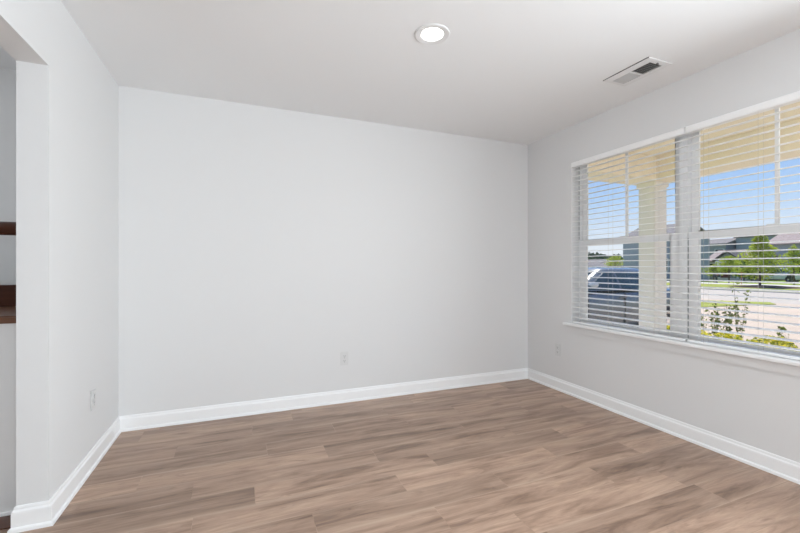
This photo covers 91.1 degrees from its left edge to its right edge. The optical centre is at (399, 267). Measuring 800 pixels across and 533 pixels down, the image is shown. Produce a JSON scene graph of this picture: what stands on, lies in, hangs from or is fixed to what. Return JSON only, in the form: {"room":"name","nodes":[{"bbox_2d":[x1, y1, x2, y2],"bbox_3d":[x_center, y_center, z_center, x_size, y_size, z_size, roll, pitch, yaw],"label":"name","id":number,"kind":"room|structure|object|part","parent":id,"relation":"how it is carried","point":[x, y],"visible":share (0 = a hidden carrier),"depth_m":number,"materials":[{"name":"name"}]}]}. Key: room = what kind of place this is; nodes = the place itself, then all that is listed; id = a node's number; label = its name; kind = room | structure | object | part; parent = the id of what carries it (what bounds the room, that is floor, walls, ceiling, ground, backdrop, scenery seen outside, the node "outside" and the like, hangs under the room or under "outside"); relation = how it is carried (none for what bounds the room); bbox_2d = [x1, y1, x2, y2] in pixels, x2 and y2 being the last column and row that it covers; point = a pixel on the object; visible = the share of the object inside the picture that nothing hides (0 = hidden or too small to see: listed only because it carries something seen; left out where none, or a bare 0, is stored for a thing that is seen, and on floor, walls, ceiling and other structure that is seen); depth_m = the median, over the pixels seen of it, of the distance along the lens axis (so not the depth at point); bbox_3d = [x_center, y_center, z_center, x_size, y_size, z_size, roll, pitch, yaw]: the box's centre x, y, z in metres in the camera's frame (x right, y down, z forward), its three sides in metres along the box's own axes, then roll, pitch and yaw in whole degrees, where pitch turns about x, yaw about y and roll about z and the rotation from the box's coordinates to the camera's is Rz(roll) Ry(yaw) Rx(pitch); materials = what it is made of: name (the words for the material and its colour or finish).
{"room":"empty living room","nodes":[
{"label":"empty living room","id":0,"kind":"room"},
{"bbox_2d":[0,323,15,512],"bbox_3d":[-2.914,0.708,1.450,2.480,0.895,0.100,0,0,-22],"label":"wall","id":1,"kind":"structure","parent":0,"point":[7,331],"depth_m":1.83,"materials":[{"name":"white paint"}]},
{"bbox_2d":[0,515,10,529],"bbox_3d":[-2.870,1.153,1.341,2.480,0.004,0.111,0,0,-22],"label":"trim","id":2,"kind":"structure","parent":1,"relation":"attached to","point":[5,521],"depth_m":1.77,"materials":[{"name":"brown wood"}]},
{"bbox_2d":[0,510,12,516],"bbox_3d":[-2.893,1.147,1.398,2.480,0.018,0.012,0,0,-22],"label":"baseboard","id":3,"kind":"structure","parent":1,"relation":"attached to","point":[6,513],"depth_m":1.82,"materials":[{"name":"white paint"}]},
{"bbox_2d":[0,285,15,323],"bbox_3d":[-3.014,0.181,1.673,2.462,0.160,0.612,0,0,-22],"label":"wooden ledge","id":4,"kind":"object","parent":1,"relation":"on","point":[7,292],"visible":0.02,"depth_m":2.27,"materials":[{"name":"brown wood"}]},
{"bbox_2d":[0,0,117,505],"bbox_3d":[-0.765,-0.064,-0.411,0.114,2.440,6.810,0,0,-22],"label":"wall","id":5,"kind":"structure","parent":0,"point":[67,97],"depth_m":1.88,"materials":[{"name":"white paint"}]},
{"bbox_2d":[7,500,52,532],"bbox_3d":[-1.631,1.102,1.737,0.159,0.107,0.022,0,0,-22],"label":"baseboard","id":6,"kind":"object","parent":5,"relation":"attached to","point":[37,515],"visible":1,"depth_m":1.74,"materials":[{"name":"white paint"}]},
{"bbox_2d":[49,416,120,524],"bbox_3d":[-1.769,1.102,2.262,0.022,0.107,1.100,0,0,-22],"label":"baseboard","id":7,"kind":"structure","parent":5,"relation":"attached to","point":[66,492],"depth_m":2.10,"materials":[{"name":"white paint"}]},
{"bbox_2d":[91,389,95,410],"bbox_3d":[-1.787,0.771,2.288,0.009,0.117,0.070,0,0,-22],"label":"wall outlet","id":8,"kind":"object","parent":5,"relation":"attached to","point":[93,392],"visible":1,"depth_m":2.28,"materials":[{"name":"white plastic"}]},
{"bbox_2d":[0,68,527,415],"bbox_3d":[-1.525,-0.064,3.019,6.430,2.440,0.120,0,0,-22],"label":"wall","id":9,"kind":"structure","parent":0,"point":[259,246],"depth_m":3.22,"materials":[{"name":"white paint"}]},
{"bbox_2d":[0,221,15,234],"bbox_3d":[-3.074,-0.165,1.823,2.462,0.102,0.939,0,0,-22],"label":"wooden rail","id":10,"kind":"object","parent":9,"relation":"attached to","point":[6,228],"visible":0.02,"depth_m":1.83,"materials":[{"name":"brown wood"}]},
{"bbox_2d":[119,368,527,431],"bbox_3d":[-0.319,1.102,3.428,3.584,0.107,0.022,0,0,-22],"label":"baseboard","id":11,"kind":"structure","parent":9,"relation":"attached to","point":[245,408],"depth_m":3.24,"materials":[{"name":"white paint"}]},
{"bbox_2d":[340,351,347,365],"bbox_3d":[-0.478,0.781,3.372,0.070,0.117,0.009,0,0,-22],"label":"wall outlet","id":12,"kind":"object","parent":9,"relation":"attached to","point":[343,355],"visible":1,"depth_m":3.37,"materials":[{"name":"white plastic"}]},
{"bbox_2d":[0,379,799,532],"bbox_3d":[-0.253,1.156,-0.204,6.178,0.001,6.810,0,0,-22],"label":"floor","id":13,"kind":"structure","parent":0,"point":[524,455],"depth_m":2.19,"materials":[{"name":"wood"}]},
{"bbox_2d":[0,0,799,144],"bbox_3d":[-0.233,-1.359,-0.185,6.430,0.150,7.030,0,0,-22],"label":"ceiling","id":14,"kind":"structure","parent":0,"point":[526,72],"depth_m":2.32,"materials":[{"name":"white paint"}]},
{"bbox_2d":[415,23,449,44],"bbox_3d":[0.177,-1.281,2.159,0.192,0.008,0.192,0,0,-22],"label":"recessed light","id":15,"kind":"object","parent":14,"relation":"in","point":[437,33],"visible":1,"depth_m":2.15,"materials":[{"name":"white plastic"}]},
{"bbox_2d":[603,57,671,85],"bbox_3d":[1.551,-1.275,2.579,0.212,0.018,0.328,0,0,-22],"label":"ceiling vent","id":16,"kind":"object","parent":14,"relation":"in","point":[647,66],"visible":1,"depth_m":2.56,"materials":[{"name":"white metal"}]},
{"bbox_2d":[528,28,799,462],"bbox_3d":[2.682,-0.064,0.979,0.152,2.440,6.810,0,0,-22],"label":"wall","id":17,"kind":"structure","parent":0,"point":[758,408],"depth_m":2.89,"materials":[{"name":"white paint"}]},
{"bbox_2d":[555,343,560,355],"bbox_3d":[1.493,0.776,3.713,0.009,0.117,0.070,0,0,-22],"label":"wall outlet","id":18,"kind":"object","parent":17,"relation":"attached to","point":[557,346],"visible":1,"depth_m":3.71,"materials":[{"name":"white plastic"}]},
{"bbox_2d":[579,136,682,337],"bbox_3d":[1.835,-0.248,3.199,0.064,1.553,0.941,0,0,-22],"label":"window","id":19,"kind":"structure","parent":17,"relation":"in","point":[660,237],"depth_m":3.01,"materials":[{"name":"white plastic"}]},
{"bbox_3d":[1.828,0.129,3.196,0.030,0.757,0.881,0,0,-22],"label":"sash","id":20,"kind":"part","parent":19,"relation":"part of","materials":[{"name":"white plastic"}]},
{"bbox_2d":[571,127,689,340],"bbox_3d":[1.764,-0.225,3.114,0.064,1.448,0.981,0,0,-22],"label":"window blind","id":21,"kind":"object","parent":19,"relation":"attached to","point":[680,132],"visible":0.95,"depth_m":3.02,"materials":[{"name":"white plastic"}]},
{"bbox_3d":[1.769,0.491,3.116,0.050,0.016,0.975,0,0,-22],"label":"rail","id":22,"kind":"part","parent":21,"relation":"part of","materials":[{"name":"white plastic"}]},
{"bbox_3d":[1.854,-0.598,3.207,0.018,0.795,0.881,0,0,-22],"label":"sash","id":23,"kind":"part","parent":19,"relation":"part of","materials":[{"name":"white plastic"}]},
{"bbox_2d":[528,368,799,484],"bbox_3d":[2.602,1.102,0.947,0.022,0.107,6.810,0,0,-22],"label":"baseboard","id":24,"kind":"structure","parent":17,"relation":"attached to","point":[785,468],"depth_m":2.64,"materials":[{"name":"white paint"}]},
{"bbox_2d":[563,322,799,376],"bbox_3d":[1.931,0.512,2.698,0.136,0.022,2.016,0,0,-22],"label":"trim","id":25,"kind":"structure","parent":17,"relation":"attached to","point":[685,343],"depth_m":2.55,"materials":[{"name":"white paint"}]},
{"bbox_2d":[683,107,799,355],"bbox_3d":[2.198,-0.248,2.298,0.064,1.553,1.001,0,0,-22],"label":"window","id":26,"kind":"structure","parent":17,"relation":"in","point":[790,228],"depth_m":2.69,"materials":[{"name":"white plastic"}]},
{"bbox_3d":[2.199,-0.248,2.299,0.062,1.553,1.001,0,0,-22],"label":"frame","id":27,"kind":"part","parent":26,"relation":"part of","materials":[{"name":"white plastic"}]},
{"bbox_3d":[2.217,-0.598,2.306,0.018,0.795,0.941,0,0,-22],"label":"sash","id":28,"kind":"part","parent":26,"relation":"part of","materials":[{"name":"white plastic"}]},
{"bbox_2d":[685,91,799,359],"bbox_3d":[2.116,-0.225,2.241,0.064,1.448,0.891,0,0,-22],"label":"window blind","id":29,"kind":"object","parent":26,"relation":"attached to","point":[791,98],"visible":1,"depth_m":2.34,"materials":[{"name":"white plastic"}]},
{"bbox_3d":[1.994,-0.209,2.557,0.054,1.400,0.001,0,0,-22],"label":"ladder cord","id":30,"kind":"part","parent":29,"relation":"part of","materials":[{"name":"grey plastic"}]},
{"bbox_3d":[2.121,0.491,2.243,0.050,0.016,0.885,0,0,-22],"label":"rail","id":31,"kind":"part","parent":29,"relation":"part of","materials":[{"name":"white plastic"}]},
{"bbox_3d":[2.103,-0.209,2.288,0.054,1.400,0.001,0,0,-22],"label":"ladder cord","id":32,"kind":"part","parent":29,"relation":"part of","materials":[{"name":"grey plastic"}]},
{"bbox_3d":[2.191,0.129,2.296,0.030,0.757,0.941,0,0,-22],"label":"sash","id":33,"kind":"part","parent":26,"relation":"part of","materials":[{"name":"white plastic"}]},
{"label":"outside","id":34,"kind":"structure","parent":0,"visible":0},
{"bbox_2d":[701,298,799,347],"bbox_3d":[9.245,1.531,9.120,18.070,0.050,70.000,0,0,-22],"label":"driveway","id":35,"kind":"structure","parent":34,"point":[776,310],"depth_m":11.17,"materials":[{"name":"concrete"}]},
{"bbox_2d":[588,267,669,328],"bbox_3d":[4.250,0.770,8.960,4.655,1.546,2.140,0,0,-22],"label":"parked car","id":36,"kind":"object","parent":35,"relation":"on","point":[592,270],"visible":0.2,"depth_m":8.19,"materials":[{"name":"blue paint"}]},
{"bbox_2d":[588,283,598,286],"bbox_3d":[3.801,0.337,7.739,0.170,0.117,0.210,0,0,-22],"label":"mirror","id":37,"kind":"object","parent":36,"relation":"attached to","point":[590,284],"depth_m":7.65,"materials":[{"name":"grey paint"}]},
{"bbox_3d":[4.899,1.506,4.456,1.580,0.040,4.200,0,0,-22],"label":"garden bed","id":38,"kind":"object","parent":35,"relation":"on","visible":0},
{"bbox_2d":[704,300,722,335],"bbox_3d":[4.661,0.994,5.783,0.251,1.025,0.202,0,0,-22],"label":"shrub","id":39,"kind":"object","parent":38,"relation":"on","point":[717,320],"visible":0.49,"depth_m":5.79,"materials":[{"name":"green plant"}]},
{"bbox_2d":[720,305,736,335],"bbox_3d":[4.833,1.024,5.775,0.197,0.965,0.279,0,0,37],"label":"shrub","id":40,"kind":"object","parent":38,"relation":"on","point":[726,320],"visible":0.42,"depth_m":5.75,"materials":[{"name":"green plant"}]},
{"bbox_2d":[708,332,749,343],"bbox_3d":[4.205,1.166,5.034,0.650,0.685,0.647,0,0,-22],"label":"shrub","id":41,"kind":"object","parent":38,"relation":"on","point":[730,336],"visible":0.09,"depth_m":5.04,"materials":[{"name":"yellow plant"}]},
{"bbox_2d":[730,282,750,337],"bbox_3d":[4.795,0.845,5.527,0.171,1.323,0.252,0,0,1],"label":"shrub","id":42,"kind":"object","parent":38,"relation":"on","point":[747,291],"visible":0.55,"depth_m":5.55,"materials":[{"name":"green plant"}]},
{"bbox_2d":[746,335,799,351],"bbox_3d":[4.384,1.149,4.619,0.633,0.717,0.646,0,0,-22],"label":"shrub","id":43,"kind":"object","parent":38,"relation":"on","point":[766,341],"visible":0.17,"depth_m":4.59,"materials":[{"name":"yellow plant"}]},
{"bbox_2d":[776,326,786,344],"bbox_3d":[4.843,1.125,5.001,0.124,0.760,0.142,0,0,-3],"label":"shrub","id":44,"kind":"object","parent":38,"relation":"on","point":[779,327],"visible":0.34,"depth_m":4.98,"materials":[{"name":"green plant"}]},
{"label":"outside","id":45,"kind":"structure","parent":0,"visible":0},
{"bbox_2d":[701,300,775,306],"bbox_3d":[7.329,1.511,29.447,5.401,0.050,31.101,0,0,-24],"label":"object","id":46,"kind":"structure","parent":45,"point":[706,304],"depth_m":16.25,"materials":[{"name":"green plant"}]},
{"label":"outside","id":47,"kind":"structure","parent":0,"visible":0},
{"bbox_2d":[701,279,799,284],"bbox_3d":[107.395,1.716,108.010,320.000,0.300,400.000,0,0,-22],"label":"lawn","id":48,"kind":"structure","parent":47,"point":[710,279],"depth_m":41.29,"materials":[{"name":"green plant"}]},
{"bbox_2d":[589,252,602,258],"bbox_3d":[67.829,-1.878,137.723,6.088,7.006,6.023,0,0,-22],"label":"tree","id":49,"kind":"object","parent":48,"relation":"on","point":[592,254],"visible":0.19,"depth_m":137.49,"materials":[{"name":"green plant"}]},
{"bbox_2d":[588,259,607,265],"bbox_3d":[57.443,-0.424,115.567,9.700,3.980,9.310,0,0,-22],"label":"house","id":50,"kind":"structure","parent":48,"relation":"on","point":[589,263],"depth_m":112.46,"materials":[{"name":"beige"}]},
{"bbox_2d":[597,253,609,259],"bbox_3d":[75.639,-1.952,147.933,6.392,7.155,6.906,0,0,-22],"label":"tree","id":51,"kind":"object","parent":48,"relation":"on","point":[599,256],"visible":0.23,"depth_m":147.34,"materials":[{"name":"green plant"}]},
{"bbox_2d":[597,260,622,265],"bbox_3d":[53.361,-0.149,93.607,9.700,3.430,7.957,0,0,-22],"label":"house","id":52,"kind":"structure","parent":48,"relation":"on","point":[601,264],"depth_m":94.24,"materials":[{"name":"beige"}]},
{"bbox_2d":[604,256,623,265],"bbox_3d":[26.706,0.009,49.036,2.294,3.215,2.327,0,0,-39],"label":"young tree","id":53,"kind":"object","parent":48,"relation":"on","point":[615,259],"visible":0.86,"depth_m":48.83,"materials":[{"name":"green plant"}]},
{"bbox_2d":[623,224,709,280],"bbox_3d":[34.084,-1.974,50.504,7.600,7.080,7.005,0,0,-22],"label":"house","id":54,"kind":"structure","parent":48,"relation":"on","point":[631,246],"depth_m":48.83,"materials":[{"name":"grey"}]},
{"bbox_2d":[701,264,722,281],"bbox_3d":[33.228,0.607,41.610,1.839,2.022,2.049,0,0,-22],"label":"young tree","id":55,"kind":"object","parent":48,"relation":"on","point":[712,269],"visible":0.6,"depth_m":41.46,"materials":[{"name":"green plant"}]},
{"bbox_2d":[713,274,719,282],"bbox_3d":[30.648,0.991,37.991,0.560,0.910,0.360,0,0,-22],"label":"mailbox","id":56,"kind":"object","parent":48,"relation":"on","point":[716,276],"visible":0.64,"depth_m":37.92,"materials":[{"name":"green metal"}]},
{"bbox_2d":[710,238,735,255],"bbox_3d":[56.027,-1.724,68.282,7.500,6.580,5.479,0,0,-22],"label":"house","id":57,"kind":"structure","parent":48,"relation":"on","point":[715,248],"depth_m":65.77,"materials":[{"name":"grey"}]},
{"bbox_2d":[715,255,743,282],"bbox_3d":[33.205,0.167,39.432,2.438,2.901,2.300,0,0,-22],"label":"young tree","id":58,"kind":"object","parent":48,"relation":"on","point":[725,262],"visible":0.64,"depth_m":39.38,"materials":[{"name":"green plant"}]},
{"bbox_2d":[731,260,758,280],"bbox_3d":[36.828,0.383,42.023,2.761,2.471,3.252,0,0,29],"label":"young tree","id":59,"kind":"object","parent":48,"relation":"on","point":[743,262],"visible":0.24,"depth_m":41.93,"materials":[{"name":"green plant"}]},
{"bbox_2d":[710,249,784,279],"bbox_3d":[44.405,-0.399,51.314,7.950,3.930,5.716,0,0,-22],"label":"house","id":60,"kind":"structure","parent":48,"relation":"on","point":[719,255],"depth_m":50.02,"materials":[{"name":"grey"}]},
{"bbox_3d":[41.175,-1.409,49.365,0.100,1.050,2.600,0,0,-22],"label":"gable panel","id":61,"kind":"part","parent":60,"relation":"part of","materials":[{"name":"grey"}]},
{"bbox_3d":[42.067,0.316,50.695,0.070,2.100,1.000,0,0,-22],"label":"door","id":62,"kind":"part","parent":60,"relation":"part of","materials":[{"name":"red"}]},
{"bbox_2d":[733,234,777,249],"bbox_3d":[60.599,-2.274,63.630,8.500,7.680,7.063,0,0,-22],"label":"house","id":63,"kind":"structure","parent":48,"relation":"on","point":[746,239],"depth_m":63.84,"materials":[{"name":"grey"}]},
{"bbox_2d":[747,268,799,281],"bbox_3d":[40.615,0.830,42.490,2.140,1.546,4.655,0,0,-33],"label":"parked car","id":64,"kind":"object","parent":48,"relation":"on","point":[774,277],"visible":0.39,"depth_m":41.52,"materials":[{"name":"grey paint"}]},
{"bbox_2d":[768,233,799,271],"bbox_3d":[54.914,-1.674,50.990,8.700,6.480,8.414,0,0,-22],"label":"house","id":65,"kind":"structure","parent":48,"relation":"on","point":[794,236],"depth_m":51.84,"materials":[{"name":"grey"}]},
{"bbox_2d":[775,244,799,284],"bbox_3d":[36.091,-0.285,36.144,2.223,3.804,2.470,0,0,-35],"label":"young tree","id":66,"kind":"object","parent":48,"relation":"on","point":[791,253],"visible":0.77,"depth_m":35.96,"materials":[{"name":"green plant"}]},
{"bbox_2d":[787,273,792,281],"bbox_3d":[37.813,0.991,37.991,0.560,0.910,0.360,0,0,-22],"label":"mailbox","id":67,"kind":"object","parent":48,"relation":"on","point":[789,276],"visible":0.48,"depth_m":37.94,"materials":[{"name":"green metal"}]},
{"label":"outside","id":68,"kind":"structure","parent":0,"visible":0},
{"bbox_3d":[3.610,1.391,2.184,2.470,0.230,6.350,0,0,-22],"label":"floor","id":69,"kind":"structure","parent":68,"visible":0},
{"bbox_2d":[637,181,668,331],"bbox_3d":[3.390,0.072,5.270,0.280,2.408,0.280,0,0,-22],"label":"porch column","id":70,"kind":"structure","parent":69,"relation":"on","point":[651,245],"depth_m":5.18,"materials":[{"name":"white paint"}]},
{"bbox_2d":[635,118,799,185],"bbox_3d":[4.499,-1.278,2.521,0.380,0.291,6.310,0,0,-22],"label":"beam","id":71,"kind":"structure","parent":70,"relation":"on","point":[792,154],"depth_m":4.20,"materials":[{"name":"beige"}]},
{"bbox_2d":[588,152,655,183],"bbox_3d":[2.288,-1.278,4.826,1.995,0.291,0.380,0,0,-22],"label":"beam","id":72,"kind":"structure","parent":71,"relation":"attached to","point":[645,172],"depth_m":4.88,"materials":[{"name":"beige"}]},
{"bbox_2d":[631,102,799,156],"bbox_3d":[3.619,-1.474,2.188,2.490,0.100,6.350,0,0,-22],"label":"ceiling","id":73,"kind":"structure","parent":71,"relation":"on","point":[796,111],"depth_m":3.99,"materials":[{"name":"beige"}]},
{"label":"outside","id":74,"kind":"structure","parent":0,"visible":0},
{"bbox_2d":[701,289,799,304],"bbox_3d":[17.343,1.531,23.169,10.500,0.050,150.000,0,0,-22],"label":"road","id":75,"kind":"structure","parent":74,"point":[706,291],"depth_m":20.46,"materials":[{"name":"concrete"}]},
{"bbox_2d":[666,287,799,293],"bbox_3d":[22.119,1.496,25.095,0.200,0.100,150.000,0,0,-22],"label":"curb","id":76,"kind":"object","parent":75,"relation":"on","point":[666,287],"visible":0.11,"depth_m":24.69,"materials":[{"name":"concrete"}]},
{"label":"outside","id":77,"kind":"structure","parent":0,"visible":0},
{"bbox_2d":[666,281,799,286],"bbox_3d":[32.047,1.496,29.099,3.190,0.100,150.000,0,0,-22],"label":"sidewalk","id":78,"kind":"structure","parent":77,"point":[666,281],"depth_m":33.61,"materials":[{"name":"concrete"}]},
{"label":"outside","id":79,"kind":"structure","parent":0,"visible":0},
{"bbox_2d":[666,282,799,292],"bbox_3d":[26.385,1.506,26.816,9.000,0.100,150.000,0,0,-22],"label":"verge","id":80,"kind":"structure","parent":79,"point":[667,283],"depth_m":30.26,"materials":[{"name":"green plant"}]},
{"bbox_2d":[729,285,799,288],"bbox_3d":[27.172,1.381,29.222,4.050,0.160,4.500,0,0,-22],"label":"mulch bed","id":81,"kind":"object","parent":80,"relation":"on","point":[745,286],"visible":0.95,"depth_m":28.30,"materials":[{"name":"brown soil"}]},
{"bbox_2d":[732,235,786,284],"bbox_3d":[27.012,-0.699,29.549,3.250,4.416,3.104,0,0,-22],"label":"young tree","id":82,"kind":"object","parent":81,"relation":"on","point":[759,246],"visible":0.79,"depth_m":29.32,"materials":[{"name":"green plant"}]}
]}

